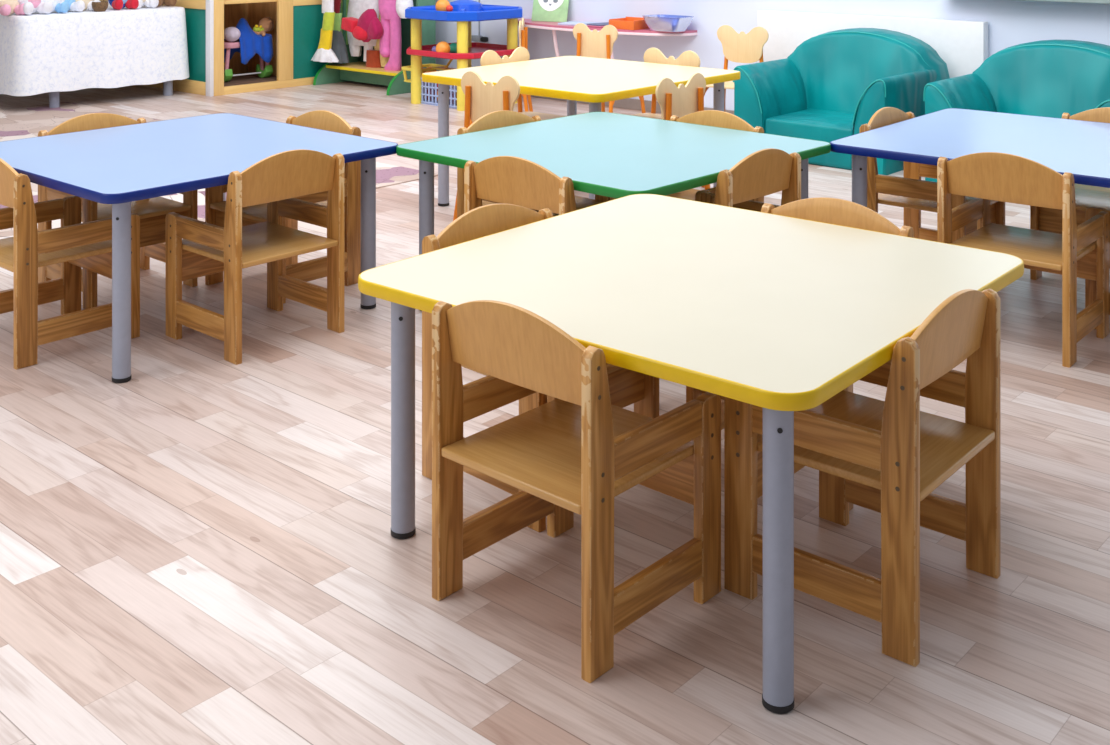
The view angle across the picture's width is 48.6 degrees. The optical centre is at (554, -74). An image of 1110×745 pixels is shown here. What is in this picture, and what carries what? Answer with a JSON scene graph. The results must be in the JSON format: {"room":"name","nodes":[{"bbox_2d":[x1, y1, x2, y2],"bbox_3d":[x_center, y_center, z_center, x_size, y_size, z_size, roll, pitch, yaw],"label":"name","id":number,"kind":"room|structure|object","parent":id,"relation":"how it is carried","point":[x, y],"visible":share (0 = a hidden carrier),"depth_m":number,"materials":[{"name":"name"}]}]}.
{"room":"children's room","nodes":[
{"label":"children's room","id":0,"kind":"room"},
{"bbox_2d":[0,81,1109,744],"bbox_3d":[-1.054,1.145,3.336,14.000,0.050,8.600,0,0,41],"label":"floor","id":1,"kind":"structure","parent":0,"point":[199,547],"depth_m":2.13,"materials":[{"name":"laminate"}]},
{"bbox_2d":[0,158,139,369],"bbox_3d":[-1.376,0.858,3.346,0.351,0.524,0.340,0,0,42],"label":"chair","id":2,"kind":"object","parent":1,"relation":"on","point":[75,244],"visible":0.86,"depth_m":3.22,"materials":[{"name":"brown wood"}]},
{"bbox_2d":[49,80,172,107],"bbox_3d":[-3.209,0.832,8.107,0.990,0.576,1.070,0,0,42],"label":"display table","id":3,"kind":"object","parent":1,"relation":"on","point":[54,97],"visible":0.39,"depth_m":7.59,"materials":[{"name":"grey painted metal"},{"name":"white cloth"}]},
{"bbox_2d":[0,2,188,95],"bbox_3d":[-3.210,0.779,8.109,1.112,0.485,1.195,0,0,42],"label":"tablecloth","id":4,"kind":"object","parent":3,"relation":"on","point":[54,51],"visible":0.79,"depth_m":7.67,"materials":[{"name":"white fabric"}]},
{"bbox_2d":[0,0,24,15],"bbox_3d":[-3.293,0.420,7.422,0.179,0.234,0.184,0,0,41],"label":"toy","id":5,"kind":"object","parent":4,"relation":"on","point":[7,7],"visible":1,"depth_m":7.39,"materials":[{"name":"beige fabric"}]},
{"bbox_2d":[17,0,52,14],"bbox_3d":[-3.196,0.404,7.511,0.204,0.265,0.210,0,0,41],"label":"toy","id":6,"kind":"object","parent":4,"relation":"on","point":[30,6],"visible":0.95,"depth_m":7.48,"materials":[{"name":"white fabric"}]},
{"bbox_2d":[42,0,68,13],"bbox_3d":[-3.115,0.420,7.593,0.179,0.234,0.184,0,0,41],"label":"toy","id":7,"kind":"object","parent":4,"relation":"on","point":[63,7],"visible":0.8,"depth_m":7.58,"materials":[{"name":"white fabric"}]},
{"bbox_2d":[60,0,78,11],"bbox_3d":[-3.063,0.420,7.696,0.179,0.234,0.184,0,0,42],"label":"toy","id":8,"kind":"object","parent":4,"relation":"on","point":[72,4],"visible":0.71,"depth_m":7.68,"materials":[{"name":"fabric"}]},
{"bbox_2d":[75,0,100,11],"bbox_3d":[-2.988,0.415,7.779,0.186,0.244,0.193,0,0,42],"label":"toy","id":9,"kind":"object","parent":4,"relation":"on","point":[82,5],"visible":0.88,"depth_m":7.75,"materials":[{"name":"beige fabric"}]},
{"bbox_2d":[92,0,107,11],"bbox_3d":[-2.878,0.472,7.771,0.100,0.130,0.099,0,0,42],"label":"wicker basket","id":10,"kind":"object","parent":4,"relation":"on","point":[101,6],"visible":1,"depth_m":7.74,"materials":[{"name":"brown wicker"}]},
{"bbox_2d":[108,0,138,9],"bbox_3d":[-2.812,0.415,7.963,0.186,0.244,0.193,0,0,41],"label":"toy","id":11,"kind":"object","parent":4,"relation":"on","point":[116,4],"visible":1,"depth_m":7.93,"materials":[{"name":"red fabric"}]},
{"bbox_2d":[136,0,158,8],"bbox_3d":[-2.725,0.409,8.074,0.194,0.254,0.202,0,0,42],"label":"toy","id":12,"kind":"object","parent":4,"relation":"on","point":[148,3],"visible":0.67,"depth_m":8.05,"materials":[{"name":"white fabric"}]},
{"bbox_2d":[157,0,176,6],"bbox_3d":[-2.649,0.420,8.240,0.179,0.234,0.184,0,0,41],"label":"toy","id":13,"kind":"object","parent":4,"relation":"on","point":[161,2],"visible":0.57,"depth_m":8.22,"materials":[{"name":"brown fabric"}]},
{"bbox_2d":[38,113,197,308],"bbox_3d":[-1.356,0.858,3.812,0.340,0.524,0.350,0,0,42],"label":"chair","id":14,"kind":"object","parent":1,"relation":"on","point":[152,212],"visible":0.33,"depth_m":3.78,"materials":[{"name":"brown wood"}]},
{"bbox_2d":[0,113,397,382],"bbox_3d":[-1.101,0.880,3.584,0.932,0.479,0.932,0,0,42],"label":"table","id":15,"kind":"object","parent":1,"relation":"on","point":[118,166],"visible":0.86,"depth_m":3.49,"materials":[{"name":"blue laminate"}]},
{"bbox_2d":[0,102,437,238],"bbox_3d":[-2.868,1.117,5.474,3.450,0.006,3.200,0,0,41],"label":"rug","id":16,"kind":"object","parent":1,"relation":"on","point":[16,123],"visible":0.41,"depth_m":6.81,"materials":[{"name":"white carpet"}]},
{"bbox_2d":[100,0,341,96],"bbox_3d":[-2.413,0.545,9.148,1.622,1.150,1.396,0,0,42],"label":"shelf","id":17,"kind":"object","parent":1,"relation":"on","point":[296,32],"visible":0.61,"depth_m":8.53,"materials":[{"name":"maple wood"},{"name":"green painted board"}]},
{"bbox_2d":[224,40,272,81],"bbox_3d":[-2.168,0.932,8.581,0.170,0.275,0.390,0,0,41],"label":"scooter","id":18,"kind":"object","parent":17,"relation":"in","point":[262,72],"visible":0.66,"depth_m":8.50,"materials":[{"name":"green paint"}]},
{"bbox_2d":[224,27,240,41],"bbox_3d":[-2.224,0.740,8.450,0.132,0.102,0.114,0,0,42],"label":"pillow","id":19,"kind":"object","parent":18,"relation":"in","point":[231,34],"visible":0.96,"depth_m":8.41,"materials":[{"name":"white fabric"}]},
{"bbox_2d":[224,18,273,64],"bbox_3d":[-2.148,0.794,8.604,0.242,0.316,0.272,0,0,41],"label":"blanket","id":20,"kind":"object","parent":18,"relation":"on","point":[251,44],"visible":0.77,"depth_m":8.54,"materials":[{"name":"blue fabric"}]},
{"bbox_2d":[252,17,273,35],"bbox_3d":[-2.080,0.712,8.641,0.138,0.144,0.238,0,0,19],"label":"baby doll","id":21,"kind":"object","parent":18,"relation":"in","point":[266,24],"visible":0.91,"depth_m":8.65,"materials":[{"name":"plastic"}]},
{"bbox_2d":[166,149,343,364],"bbox_3d":[-0.824,0.858,3.381,0.340,0.524,0.351,0,0,42],"label":"chair","id":22,"kind":"object","parent":1,"relation":"on","point":[205,248],"visible":1,"depth_m":3.33,"materials":[{"name":"brown wood"}]},
{"bbox_2d":[205,110,360,303],"bbox_3d":[-0.853,0.858,3.856,0.350,0.524,0.340,0,0,42],"label":"chair","id":23,"kind":"object","parent":1,"relation":"on","point":[313,269],"visible":0.37,"depth_m":3.84,"materials":[{"name":"brown wood"}]},
{"bbox_2d":[313,0,435,95],"bbox_3d":[-1.265,0.595,8.568,0.812,1.050,0.423,0,0,42],"label":"rack","id":24,"kind":"object","parent":1,"relation":"on","point":[355,70],"depth_m":8.57,"materials":[{"name":"green wood"}]},
{"bbox_2d":[311,0,338,62],"bbox_3d":[-1.544,0.558,8.665,0.336,0.774,0.242,0,0,-16],"label":"costume","id":25,"kind":"object","parent":24,"relation":"hanging from","point":[324,53],"visible":1,"depth_m":8.59,"materials":[{"name":"white fabric"}]},
{"bbox_2d":[331,0,348,62],"bbox_3d":[-1.542,0.567,8.759,0.172,0.792,0.211,0,0,3],"label":"costume","id":26,"kind":"object","parent":24,"relation":"hanging from","point":[339,48],"visible":0.68,"depth_m":8.71,"materials":[{"name":"grey fabric"}]},
{"bbox_2d":[341,0,348,44],"bbox_3d":[-1.512,0.512,8.918,0.210,0.680,0.081,0,0,42],"label":"jacket","id":27,"kind":"object","parent":24,"relation":"hanging from","point":[347,1],"visible":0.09,"depth_m":8.87,"materials":[{"name":"green fabric"}]},
{"bbox_2d":[347,0,380,67],"bbox_3d":[-1.354,0.579,8.704,0.360,0.816,0.098,0,0,41],"label":"shirt","id":28,"kind":"object","parent":24,"relation":"hanging from","point":[356,8],"visible":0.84,"depth_m":8.65,"materials":[{"name":"white fabric"}]},
{"bbox_2d":[357,9,383,41],"bbox_3d":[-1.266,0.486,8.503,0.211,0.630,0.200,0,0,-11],"label":"bonnet","id":29,"kind":"object","parent":24,"relation":"hanging from","point":[368,20],"visible":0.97,"depth_m":8.45,"materials":[{"name":"fabric"}]},
{"bbox_2d":[374,13,389,66],"bbox_3d":[-1.213,0.576,8.644,0.212,0.807,0.089,0,0,42],"label":"dress","id":30,"kind":"object","parent":24,"relation":"hanging from","point":[383,60],"visible":0.24,"depth_m":8.60,"materials":[{"name":"beige fabric"}]},
{"bbox_2d":[378,0,401,70],"bbox_3d":[-1.128,0.593,8.482,0.211,0.843,0.131,0,0,42],"label":"stuffed toy","id":31,"kind":"object","parent":24,"relation":"on","point":[390,45],"visible":0.9,"depth_m":8.41,"materials":[{"name":"pink fabric"}]},
{"bbox_2d":[396,0,412,17],"bbox_3d":[-0.964,0.391,8.268,0.132,0.440,0.233,0,0,42],"label":"sack","id":32,"kind":"object","parent":24,"relation":"hanging from","point":[401,5],"visible":0.66,"depth_m":8.17,"materials":[{"name":"white fabric"}]},
{"bbox_2d":[421,77,453,105],"bbox_3d":[-0.745,1.037,7.800,0.218,0.167,0.188,0,0,43],"label":"crate","id":33,"kind":"object","parent":1,"relation":"on","point":[427,85],"visible":0.35,"depth_m":7.73,"materials":[{"name":"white plastic"}]},
{"bbox_2d":[424,89,434,100],"bbox_3d":[-0.792,1.070,7.816,0.080,0.080,0.080,0,0,0],"label":"ball","id":34,"kind":"object","parent":33,"relation":"in","point":[427,89],"visible":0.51,"depth_m":7.79,"materials":[{"name":"red plastic"}]},
{"bbox_2d":[449,85,456,108],"bbox_3d":[-0.570,1.037,7.630,0.218,0.167,0.188,0,0,43],"label":"crate","id":35,"kind":"object","parent":1,"relation":"on","point":[451,87],"visible":0.12,"depth_m":7.57,"materials":[{"name":"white plastic"}]},
{"bbox_2d":[452,92,456,104],"bbox_3d":[-0.617,1.070,7.646,0.080,0.080,0.080,0,0,0],"label":"ball","id":36,"kind":"object","parent":35,"relation":"in","point":[456,92],"visible":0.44,"depth_m":7.62,"materials":[{"name":"red plastic"}]},
{"bbox_2d":[401,0,521,110],"bbox_3d":[-0.614,0.790,7.837,0.757,0.660,0.650,0,0,43],"label":"table","id":37,"kind":"object","parent":1,"relation":"on","point":[464,12],"visible":0.7,"depth_m":7.70,"materials":[{"name":"yellow plastic"}]},
{"bbox_2d":[401,64,445,82],"bbox_3d":[-0.847,0.957,7.999,0.194,0.098,0.274,0,0,43],"label":"basket","id":38,"kind":"object","parent":37,"relation":"on","point":[433,66],"depth_m":7.95,"materials":[{"name":"yellow plastic"}]},
{"bbox_2d":[435,0,449,10],"bbox_3d":[-0.695,0.497,7.620,0.096,0.096,0.096,0,0,0],"label":"ball","id":39,"kind":"object","parent":37,"relation":"on","point":[441,5],"visible":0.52,"depth_m":7.58,"materials":[{"name":"orange plastic"}]},
{"bbox_2d":[436,41,449,52],"bbox_3d":[-0.688,0.750,7.550,0.090,0.090,0.090,0,0,0],"label":"ball","id":40,"kind":"object","parent":37,"relation":"on","point":[442,46],"visible":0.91,"depth_m":7.52,"materials":[{"name":"orange plastic"}]},
{"bbox_2d":[446,5,452,10],"bbox_3d":[-0.646,0.503,7.520,0.044,0.044,0.044,0,0,0],"label":"ball","id":41,"kind":"object","parent":37,"relation":"on","point":[449,7],"visible":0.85,"depth_m":7.50,"materials":[{"name":"red plastic"}]},
{"bbox_2d":[450,43,456,52],"bbox_3d":[-0.630,0.760,7.660,0.070,0.070,0.070,0,0,0],"label":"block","id":42,"kind":"object","parent":37,"relation":"on","point":[453,46],"visible":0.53,"depth_m":7.63,"materials":[{"name":"green plastic"}]},
{"bbox_2d":[406,42,518,58],"bbox_3d":[-0.575,0.786,7.800,0.610,0.037,0.610,0,0,43],"label":"tray","id":43,"kind":"object","parent":37,"relation":"on","point":[475,50],"depth_m":7.70,"materials":[{"name":"plastic"}]},
{"bbox_2d":[405,0,521,21],"bbox_3d":[-0.575,0.517,7.800,0.741,0.115,0.741,0,0,0],"label":"tray","id":44,"kind":"object","parent":37,"relation":"on","point":[463,10],"depth_m":7.62,"materials":[{"name":"plastic"}]},
{"bbox_2d":[453,71,519,220],"bbox_3d":[-0.158,0.827,4.537,0.312,0.590,0.351,0,0,43],"label":"chair","id":45,"kind":"object","parent":1,"relation":"on","point":[481,99],"visible":0.36,"depth_m":4.46,"materials":[{"name":"brown wood"}]},
{"bbox_2d":[470,18,532,124],"bbox_3d":[-0.305,0.827,7.056,0.351,0.590,0.312,0,0,3],"label":"chair","id":46,"kind":"object","parent":1,"relation":"on","point":[523,31],"visible":0.34,"depth_m":6.94,"materials":[{"name":"brown wood"}]},
{"bbox_2d":[464,156,575,214],"bbox_3d":[-0.001,0.858,3.306,0.350,0.524,0.340,0,0,40],"label":"chair","id":47,"kind":"object","parent":1,"relation":"on","point":[513,180],"visible":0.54,"depth_m":3.18,"materials":[{"name":"brown wood"}]},
{"bbox_2d":[480,47,565,119],"bbox_3d":[-0.132,0.827,5.290,0.351,0.590,0.312,0,0,42],"label":"chair","id":48,"kind":"object","parent":1,"relation":"on","point":[489,57],"visible":0.22,"depth_m":5.36,"materials":[{"name":"brown wood"}]},
{"bbox_2d":[457,110,609,217],"bbox_3d":[-0.064,0.858,3.861,0.340,0.524,0.350,0,0,43],"label":"chair","id":49,"kind":"object","parent":1,"relation":"on","point":[502,118],"visible":0.19,"depth_m":3.89,"materials":[{"name":"brown wood"}]},
{"bbox_2d":[422,203,658,531],"bbox_3d":[-0.029,0.858,2.513,0.340,0.524,0.350,0,0,45],"label":"chair","id":50,"kind":"object","parent":1,"relation":"on","point":[627,387],"visible":0.27,"depth_m":2.50,"materials":[{"name":"brown wood"}]},
{"bbox_2d":[432,300,720,682],"bbox_3d":[0.037,0.858,2.060,0.351,0.524,0.340,0,0,42],"label":"chair","id":51,"kind":"object","parent":1,"relation":"on","point":[576,451],"visible":1,"depth_m":2.00,"materials":[{"name":"brown wood"}]},
{"bbox_2d":[422,56,739,206],"bbox_3d":[0.110,0.855,4.970,0.941,0.530,0.941,0,0,42],"label":"table","id":52,"kind":"object","parent":1,"relation":"on","point":[592,80],"visible":0.7,"depth_m":4.91,"materials":[{"name":"yellow laminate"}]},
{"bbox_2d":[573,23,645,112],"bbox_3d":[0.290,0.827,6.803,0.312,0.590,0.351,0,0,38],"label":"chair","id":53,"kind":"object","parent":1,"relation":"on","point":[595,44],"visible":0.46,"depth_m":6.71,"materials":[{"name":"brown wood"}]},
{"bbox_2d":[396,112,830,310],"bbox_3d":[0.176,0.880,3.616,0.932,0.479,0.932,0,0,43],"label":"table","id":54,"kind":"object","parent":1,"relation":"on","point":[613,155],"visible":0.55,"depth_m":3.55,"materials":[{"name":"teal laminate"}]},
{"bbox_2d":[632,48,703,186],"bbox_3d":[0.430,0.827,5.252,0.312,0.590,0.351,0,0,42],"label":"chair","id":55,"kind":"object","parent":1,"relation":"on","point":[651,55],"visible":0.17,"depth_m":5.35,"materials":[{"name":"brown wood"}]},
{"bbox_2d":[655,73,709,189],"bbox_3d":[0.366,0.827,4.469,0.351,0.590,0.312,0,0,41],"label":"chair","id":56,"kind":"object","parent":1,"relation":"on","point":[680,101],"visible":0.32,"depth_m":4.39,"materials":[{"name":"brown wood"}]},
{"bbox_2d":[610,110,763,201],"bbox_3d":[0.415,0.858,3.861,0.350,0.524,0.340,0,0,43],"label":"chair","id":57,"kind":"object","parent":1,"relation":"on","point":[716,118],"visible":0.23,"depth_m":3.96,"materials":[{"name":"brown wood"}]},
{"bbox_2d":[358,194,1023,713],"bbox_3d":[0.270,0.880,2.318,0.932,0.479,0.932,0,0,40],"label":"table","id":58,"kind":"object","parent":1,"relation":"on","point":[779,314],"visible":0.88,"depth_m":2.17,"materials":[{"name":"beige laminate"}]},
{"bbox_2d":[704,25,768,111],"bbox_3d":[0.941,0.827,6.493,0.312,0.590,0.351,0,0,34],"label":"chair","id":59,"kind":"object","parent":1,"relation":"on","point":[741,47],"visible":0.53,"depth_m":6.58,"materials":[{"name":"brown wood"}]},
{"bbox_2d":[700,148,800,211],"bbox_3d":[0.441,0.858,3.399,0.340,0.524,0.350,0,0,43],"label":"chair","id":60,"kind":"object","parent":1,"relation":"on","point":[768,171],"visible":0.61,"depth_m":3.30,"materials":[{"name":"brown wood"}]},
{"bbox_2d":[686,197,913,510],"bbox_3d":[0.513,0.858,2.565,0.350,0.524,0.340,0,0,40],"label":"chair","id":61,"kind":"object","parent":1,"relation":"on","point":[836,211],"visible":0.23,"depth_m":2.67,"materials":[{"name":"brown wood"}]},
{"bbox_2d":[733,28,949,174],"bbox_3d":[1.406,0.819,6.033,0.826,0.602,0.700,0,0,41],"label":"armchair","id":62,"kind":"object","parent":1,"relation":"on","point":[833,83],"visible":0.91,"depth_m":6.02,"materials":[{"name":"teal leather"}]},
{"bbox_2d":[724,289,1000,666],"bbox_3d":[0.528,0.858,2.100,0.340,0.524,0.351,0,0,40],"label":"chair","id":63,"kind":"object","parent":1,"relation":"on","point":[887,457],"visible":0.87,"depth_m":2.04,"materials":[{"name":"brown wood"}]},
{"bbox_2d":[859,107,1004,241],"bbox_3d":[1.212,0.858,3.941,0.340,0.524,0.350,0,0,40],"label":"chair","id":64,"kind":"object","parent":1,"relation":"on","point":[912,193],"visible":0.38,"depth_m":3.89,"materials":[{"name":"brown wood"}]},
{"bbox_2d":[830,108,1109,206],"bbox_3d":[1.455,0.880,3.698,0.932,0.479,0.932,0,0,40],"label":"table","id":65,"kind":"object","parent":1,"relation":"on","point":[1080,148],"visible":0.63,"depth_m":3.65,"materials":[{"name":"blue laminate"}]},
{"bbox_2d":[923,39,1109,181],"bbox_3d":[2.147,0.819,5.377,0.826,0.602,0.700,0,0,41],"label":"armchair","id":66,"kind":"object","parent":1,"relation":"on","point":[1043,78],"visible":0.48,"depth_m":5.49,"materials":[{"name":"teal leather"}]},
{"bbox_2d":[937,152,1109,367],"bbox_3d":[1.282,0.858,3.360,0.351,0.524,0.340,0,0,40],"label":"chair","id":67,"kind":"object","parent":1,"relation":"on","point":[1083,250],"visible":0.92,"depth_m":3.27,"materials":[{"name":"brown wood"}]},
{"bbox_2d":[1030,107,1109,279],"bbox_3d":[1.752,0.858,3.919,0.350,0.524,0.340,0,0,40],"label":"chair","id":68,"kind":"object","parent":1,"relation":"on","point":[1086,196],"visible":0.26,"depth_m":3.90,"materials":[{"name":"brown wood"}]},
{"bbox_2d":[1085,206,1109,328],"bbox_3d":[1.724,0.858,3.459,0.340,0.524,0.350,0,0,40],"label":"chair","id":69,"kind":"object","parent":1,"relation":"on","point":[1090,285],"visible":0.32,"depth_m":3.42,"materials":[{"name":"brown wood"}]},
{"bbox_2d":[436,0,1109,109],"bbox_3d":[2.229,-0.230,6.066,12.700,2.700,0.122,0,0,42],"label":"wall","id":70,"kind":"structure","parent":0,"point":[1010,22],"depth_m":7.04,"materials":[{"name":"white paint"}]},
{"bbox_2d":[471,0,487,41],"bbox_3d":[-0.516,0.577,8.391,0.145,0.415,0.035,0,0,42],"label":"lead","id":71,"kind":"object","parent":70,"relation":"attached to","point":[478,38],"visible":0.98,"depth_m":8.39,"materials":[{"name":"grey plastic"}]},
{"bbox_2d":[518,18,697,58],"bbox_3d":[0.214,0.819,7.569,1.400,0.421,0.300,0,0,41],"label":"wall shelf","id":72,"kind":"object","parent":70,"relation":"attached to","point":[553,26],"visible":0.34,"depth_m":7.47,"materials":[{"name":"pink laminate"}]},
{"bbox_2d":[531,0,568,21],"bbox_3d":[-0.024,0.477,7.888,0.250,0.263,0.076,0,0,25],"label":"picture","id":73,"kind":"object","parent":72,"relation":"on","point":[543,10],"visible":0.9,"depth_m":7.86},
{"bbox_2d":[558,21,602,25],"bbox_3d":[0.174,0.603,7.617,0.260,0.012,0.180,0,0,30],"label":"paper stack","id":74,"kind":"object","parent":72,"relation":"on","point":[572,23],"visible":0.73,"depth_m":7.64,"materials":[{"name":"white paper"}]},
{"bbox_2d":[586,25,603,27],"bbox_3d":[0.248,0.604,7.425,0.140,0.009,0.070,0,0,41],"label":"notebook","id":75,"kind":"object","parent":72,"relation":"on","point":[591,26],"visible":0.56,"depth_m":7.39,"materials":[{"name":"paper"}]},
{"bbox_2d":[587,22,608,25],"bbox_3d":[0.300,0.602,7.532,0.206,0.013,0.156,0,0,-37],"label":"picture book","id":76,"kind":"object","parent":72,"relation":"on","point":[603,23],"visible":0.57,"depth_m":7.48,"materials":[{"name":"white paper"}]},
{"bbox_2d":[609,17,648,29],"bbox_3d":[0.448,0.578,7.335,0.190,0.062,0.170,0,0,41],"label":"plastic tray","id":77,"kind":"object","parent":72,"relation":"on","point":[628,23],"visible":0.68,"depth_m":7.27,"materials":[{"name":"orange plastic"}]},
{"bbox_2d":[643,14,693,31],"bbox_3d":[0.660,0.566,7.180,0.276,0.085,0.196,0,0,42],"label":"clear bowl","id":78,"kind":"object","parent":72,"relation":"on","point":[657,22],"visible":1,"depth_m":7.12,"materials":[{"name":"blue plastic"}]},
{"bbox_2d":[531,95,733,114],"bbox_3d":[2.821,1.087,5.452,11.000,0.065,0.017,0,0,42],"label":"baseboard","id":79,"kind":"structure","parent":70,"relation":"attached to","point":[628,103],"depth_m":7.53,"materials":[{"name":"white wood"}]},
{"bbox_2d":[757,10,987,77],"bbox_3d":[1.636,0.734,6.460,1.290,0.532,0.075,0,0,41],"label":"panel radiator","id":80,"kind":"object","parent":70,"relation":"attached to","point":[962,45],"visible":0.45,"depth_m":6.32,"materials":[{"name":"white metal"}]},
{"bbox_2d":[1021,0,1109,3],"bbox_3d":[4.055,-0.364,4.357,6.300,1.432,0.201,0,0,42],"label":"window","id":81,"kind":"structure","parent":70,"relation":"in","point":[1072,1],"depth_m":5.67,"materials":[{"name":"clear glass"}]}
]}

